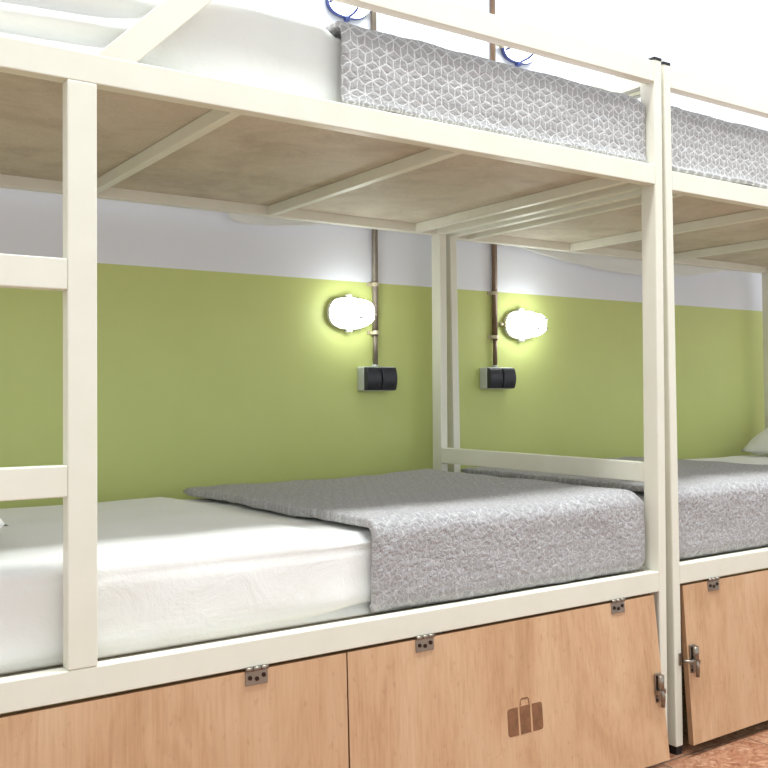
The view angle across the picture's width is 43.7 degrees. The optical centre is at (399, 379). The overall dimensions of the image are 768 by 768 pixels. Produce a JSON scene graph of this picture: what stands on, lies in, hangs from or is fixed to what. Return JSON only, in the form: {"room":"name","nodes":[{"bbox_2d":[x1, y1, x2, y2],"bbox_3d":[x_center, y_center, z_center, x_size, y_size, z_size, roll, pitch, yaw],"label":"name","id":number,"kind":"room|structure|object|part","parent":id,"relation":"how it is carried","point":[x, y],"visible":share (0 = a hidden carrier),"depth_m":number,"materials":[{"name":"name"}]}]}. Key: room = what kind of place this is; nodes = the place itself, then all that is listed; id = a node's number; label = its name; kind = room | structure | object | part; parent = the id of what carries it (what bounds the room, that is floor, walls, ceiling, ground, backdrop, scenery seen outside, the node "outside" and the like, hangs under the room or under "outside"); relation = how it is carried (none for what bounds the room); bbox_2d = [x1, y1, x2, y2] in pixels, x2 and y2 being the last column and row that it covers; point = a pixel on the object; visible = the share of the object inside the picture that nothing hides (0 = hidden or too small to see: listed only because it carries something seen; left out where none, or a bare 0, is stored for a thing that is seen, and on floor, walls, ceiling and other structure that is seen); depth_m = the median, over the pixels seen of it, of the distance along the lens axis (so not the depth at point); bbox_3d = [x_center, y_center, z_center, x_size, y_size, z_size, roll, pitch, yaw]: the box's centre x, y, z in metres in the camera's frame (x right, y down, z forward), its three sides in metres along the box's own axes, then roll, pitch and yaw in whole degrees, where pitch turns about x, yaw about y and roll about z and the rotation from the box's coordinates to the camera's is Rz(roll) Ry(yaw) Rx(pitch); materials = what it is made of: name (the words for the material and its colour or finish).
{"room":"dormitory","nodes":[
{"label":"dormitory","id":0,"kind":"room"},
{"bbox_2d":[0,0,767,714],"bbox_3d":[-0.248,-1.034,3.103,6.100,4.034,0.100,0,-1,-35],"label":"wall","id":1,"kind":"structure","parent":0,"point":[221,360],"depth_m":3.09,"materials":[{"name":"green paint"}]},
{"bbox_2d":[325,0,370,22],"bbox_3d":[-0.140,-1.213,3.062,0.182,0.122,0.096,0,-1,-35],"label":"wall lamp","id":2,"kind":"object","parent":1,"relation":"attached to","point":[348,13],"visible":0.67,"depth_m":3.05,"materials":[{"name":"white glass"}]},
{"bbox_3d":[-0.150,-1.213,3.054,0.142,0.094,0.067,0,-1,-35],"label":"lamp glass","id":3,"kind":"part","parent":2,"relation":"part of","materials":[{"name":"white glass"}]},
{"bbox_2d":[327,294,376,332],"bbox_3d":[-0.134,-0.211,3.048,0.182,0.122,0.094,0,-1,-35],"label":"wall lamp","id":4,"kind":"object","parent":1,"relation":"attached to","point":[349,313],"visible":1,"depth_m":3.01,"materials":[{"name":"white glass"}]},
{"bbox_3d":[-0.144,-0.211,3.040,0.142,0.094,0.067,0,-1,-35],"label":"lamp glass","id":5,"kind":"part","parent":4,"relation":"part of","materials":[{"name":"white glass"}]},
{"bbox_2d":[367,11,378,363],"bbox_3d":[-0.090,-1.544,3.145,0.042,3.015,0.025,0,-1,-35],"label":"conduit pipe","id":6,"kind":"object","parent":1,"relation":"attached to","point":[374,284],"visible":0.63,"depth_m":3.12,"materials":[{"name":"metal"}]},
{"bbox_2d":[357,364,397,390],"bbox_3d":[-0.071,-0.005,3.110,0.125,0.087,0.060,0,-1,-35],"label":"switch box","id":7,"kind":"object","parent":1,"relation":"attached to","point":[374,378],"visible":1,"depth_m":3.08,"materials":[{"name":"grey plastic"}]},
{"bbox_2d":[487,0,498,364],"bbox_3d":[0.331,-1.543,3.439,0.042,3.015,0.025,0,-1,-35],"label":"conduit pipe","id":8,"kind":"object","parent":1,"relation":"attached to","point":[494,292],"visible":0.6,"depth_m":3.42,"materials":[{"name":"metal"}]},
{"bbox_2d":[480,365,515,388],"bbox_3d":[0.352,-0.007,3.405,0.128,0.085,0.060,0,-1,-35],"label":"switch box","id":9,"kind":"object","parent":1,"relation":"attached to","point":[494,377],"visible":1,"depth_m":3.38,"materials":[{"name":"grey plastic"}]},
{"bbox_2d":[496,44,539,66],"bbox_3d":[0.449,-1.207,3.458,0.182,0.122,0.119,0,-1,-35],"label":"wall lamp","id":10,"kind":"object","parent":1,"relation":"attached to","point":[519,58],"visible":0.27,"depth_m":3.46,"materials":[{"name":"white glass"}]},
{"bbox_3d":[0.460,-1.206,3.466,0.142,0.094,0.090,0,-1,-35],"label":"lamp glass","id":11,"kind":"part","parent":10,"relation":"part of","materials":[{"name":"white glass"}]},
{"bbox_2d":[498,308,547,341],"bbox_3d":[0.457,-0.198,3.447,0.182,0.122,0.117,0,-1,-35],"label":"wall lamp","id":12,"kind":"object","parent":1,"relation":"attached to","point":[520,324],"visible":1,"depth_m":3.42,"materials":[{"name":"white glass"}]},
{"bbox_3d":[0.468,-0.198,3.453,0.142,0.094,0.090,0,-1,-35],"label":"lamp glass","id":13,"kind":"part","parent":12,"relation":"part of","materials":[{"name":"white glass"}]},
{"bbox_2d":[645,636,767,767],"bbox_3d":[1.256,0.994,0.939,6.300,0.100,5.310,0,-1,-35],"label":"floor","id":14,"kind":"structure","parent":0,"point":[747,747],"depth_m":2.49,"materials":[{"name":"stone"}]},
{"bbox_2d":[0,0,669,767],"bbox_3d":[-0.334,0.077,2.282,1.832,1.789,0.997,0,-1,-35],"label":"bunk bed","id":15,"kind":"object","parent":14,"relation":"on","point":[584,686],"visible":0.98,"depth_m":2.01,"materials":[{"name":"white metal"}]},
{"bbox_3d":[-0.445,0.730,1.642,0.830,0.385,0.027,0,-1,-35],"label":"storage door","id":16,"kind":"part","parent":15,"relation":"part of","materials":[{"name":"brown wood"}]},
{"bbox_2d":[0,0,400,225],"bbox_3d":[-0.377,-0.592,2.338,1.752,0.246,0.946,0,-1,-35],"label":"mattress","id":17,"kind":"object","parent":15,"relation":"on","point":[223,40],"visible":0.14,"depth_m":1.79,"materials":[{"name":"fabric"}]},
{"bbox_2d":[324,21,647,162],"bbox_3d":[0.004,-0.635,2.547,0.920,0.183,0.901,0,-1,-35],"label":"quilt","id":18,"kind":"object","parent":17,"relation":"on","point":[381,71],"visible":0.66,"depth_m":2.13,"materials":[{"name":"grey fabric"}]},
{"bbox_3d":[-0.614,-0.509,2.685,1.775,0.050,0.029,0,-1,-35],"label":"rail","id":19,"kind":"part","parent":15,"relation":"part of","materials":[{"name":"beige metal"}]},
{"bbox_2d":[0,497,605,674],"bbox_3d":[-0.357,0.404,2.291,1.733,0.186,0.882,0,-1,-35],"label":"mattress","id":20,"kind":"object","parent":15,"relation":"on","point":[171,572],"visible":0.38,"depth_m":1.80,"materials":[{"name":"fabric"}]},
{"bbox_2d":[0,518,8,528],"bbox_3d":[-0.977,0.246,1.814,0.270,0.111,0.660,0,-1,-38],"label":"pillow","id":21,"kind":"object","parent":20,"relation":"on","point":[2,523],"visible":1,"depth_m":1.64,"materials":[{"name":"fabric"}]},
{"bbox_2d":[183,469,644,612],"bbox_3d":[0.014,0.387,2.538,0.874,0.209,0.897,0,-1,-35],"label":"quilt","id":22,"kind":"object","parent":20,"relation":"on","point":[437,536],"visible":1,"depth_m":2.23,"materials":[{"name":"grey fabric"}]},
{"bbox_3d":[-0.087,-0.522,1.932,1.775,0.050,0.029,0,-1,-35],"label":"rail","id":23,"kind":"part","parent":15,"relation":"part of","materials":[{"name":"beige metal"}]},
{"bbox_3d":[-0.081,0.508,1.917,1.775,0.050,0.029,0,-1,-35],"label":"rail","id":24,"kind":"part","parent":15,"relation":"part of","materials":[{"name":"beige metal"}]},
{"bbox_3d":[0.134,0.079,3.186,0.028,1.762,0.048,0,-1,-35],"label":"post","id":25,"kind":"part","parent":15,"relation":"part of","materials":[{"name":"white metal"}]},
{"bbox_3d":[0.173,-0.785,2.119,1.135,0.053,0.029,0,-1,-35],"label":"guard rail","id":26,"kind":"part","parent":15,"relation":"part of","materials":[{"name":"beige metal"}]},
{"bbox_3d":[0.278,0.739,2.126,0.903,0.397,0.061,0,-1,-35],"label":"storage door","id":27,"kind":"part","parent":15,"relation":"part of","materials":[{"name":"brown wood"}]},
{"bbox_3d":[0.389,-0.513,2.824,0.026,0.050,0.854,0,-1,-35],"label":"rail","id":28,"kind":"part","parent":15,"relation":"part of","materials":[{"name":"beige metal"}]},
{"bbox_3d":[0.393,0.245,2.814,0.026,0.050,0.854,0,-1,-35],"label":"footboard rail","id":29,"kind":"part","parent":15,"relation":"part of","materials":[{"name":"white metal"}]},
{"bbox_3d":[0.387,-0.774,2.828,0.026,0.052,0.854,0,-1,-35],"label":"guard rail","id":30,"kind":"part","parent":15,"relation":"part of","materials":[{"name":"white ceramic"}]},
{"bbox_3d":[0.395,0.518,2.810,0.026,0.050,0.854,0,-1,-35],"label":"rail","id":31,"kind":"part","parent":15,"relation":"part of","materials":[{"name":"beige metal"}]},
{"bbox_3d":[0.650,0.066,2.446,0.028,1.762,0.048,0,-1,-35],"label":"post","id":32,"kind":"part","parent":15,"relation":"part of","materials":[{"name":"white metal"}]},
{"bbox_2d":[446,61,767,754],"bbox_3d":[1.181,0.084,3.359,1.851,1.789,0.985,0,-1,-35],"label":"bunk bed","id":33,"kind":"object","parent":14,"relation":"on","point":[721,622],"visible":0.66,"depth_m":2.61,"materials":[{"name":"white metal"}]},
{"bbox_3d":[0.177,0.080,3.228,0.053,1.762,0.048,0,-1,-35],"label":"post","id":34,"kind":"part","parent":33,"relation":"part of","materials":[{"name":"white metal"}]},
{"bbox_3d":[0.425,-0.508,2.862,0.027,0.050,0.854,0,-1,-35],"label":"rail","id":35,"kind":"part","parent":33,"relation":"part of","materials":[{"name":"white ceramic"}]},
{"bbox_3d":[0.898,-0.499,3.753,1.771,0.050,0.029,0,-1,-35],"label":"rail","id":36,"kind":"part","parent":33,"relation":"part of","materials":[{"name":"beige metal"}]},
{"bbox_3d":[0.420,-0.774,2.864,0.027,0.052,0.854,0,-1,-35],"label":"guard rail","id":37,"kind":"part","parent":33,"relation":"part of","materials":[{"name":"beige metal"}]},
{"bbox_2d":[520,173,757,276],"bbox_3d":[1.139,-0.568,3.402,1.733,0.291,0.931,0,-1,-35],"label":"mattress","id":38,"kind":"object","parent":33,"relation":"on","point":[620,265],"visible":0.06,"depth_m":3.74,"materials":[{"name":"fabric"}]},
{"bbox_2d":[671,106,767,189],"bbox_3d":[0.807,-0.633,3.120,0.889,0.188,0.901,0,-1,-35],"label":"quilt","id":39,"kind":"object","parent":38,"relation":"on","point":[702,145],"visible":0.44,"depth_m":2.63,"materials":[{"name":"grey fabric"}]},
{"bbox_3d":[0.693,0.066,2.489,0.053,1.762,0.048,0,-1,-35],"label":"post","id":40,"kind":"part","parent":33,"relation":"part of","materials":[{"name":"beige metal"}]},
{"bbox_2d":[581,454,767,559],"bbox_3d":[1.172,0.405,3.372,1.742,0.185,0.880,0,-1,-35],"label":"mattress","id":41,"kind":"object","parent":33,"relation":"on","point":[760,459],"visible":0.09,"depth_m":3.77,"materials":[{"name":"fabric"}]},
{"bbox_2d":[461,457,767,558],"bbox_3d":[0.819,0.388,3.113,0.872,0.199,0.896,0,-1,-35],"label":"quilt","id":42,"kind":"object","parent":41,"relation":"on","point":[723,506],"visible":0.59,"depth_m":2.67,"materials":[{"name":"grey fabric"}]},
{"bbox_2d":[741,427,767,454],"bbox_3d":[1.756,0.219,3.869,0.329,0.187,0.640,0,-1,-37],"label":"pillow","id":43,"kind":"object","parent":41,"relation":"on","point":[758,444],"visible":1,"depth_m":3.97,"materials":[{"name":"fabric"}]},
{"bbox_3d":[0.725,0.723,2.468,0.013,0.032,0.004,0,-1,-35],"label":"catch plate","id":44,"kind":"part","parent":33,"relation":"part of","materials":[{"name":"metal"}]},
{"bbox_3d":[1.420,-0.780,3.001,1.771,0.053,0.029,0,-1,-35],"label":"guard rail","id":45,"kind":"part","parent":33,"relation":"part of","materials":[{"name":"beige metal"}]},
{"bbox_3d":[1.425,-0.512,3.000,1.771,0.050,0.029,0,-1,-35],"label":"rail","id":46,"kind":"part","parent":33,"relation":"part of","materials":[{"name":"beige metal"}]},
{"bbox_3d":[1.443,0.508,2.994,1.771,0.050,0.029,0,-1,-35],"label":"rail","id":47,"kind":"part","parent":33,"relation":"part of","materials":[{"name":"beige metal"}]},
{"bbox_3d":[1.080,0.739,2.709,0.831,0.403,0.045,0,-1,-35],"label":"storage door","id":48,"kind":"part","parent":33,"relation":"part of","materials":[{"name":"brown wood"}]},
{"bbox_3d":[1.651,0.085,4.257,0.053,1.762,0.048,0,-1,-35],"label":"post","id":49,"kind":"part","parent":33,"relation":"part of","materials":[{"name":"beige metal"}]}
]}

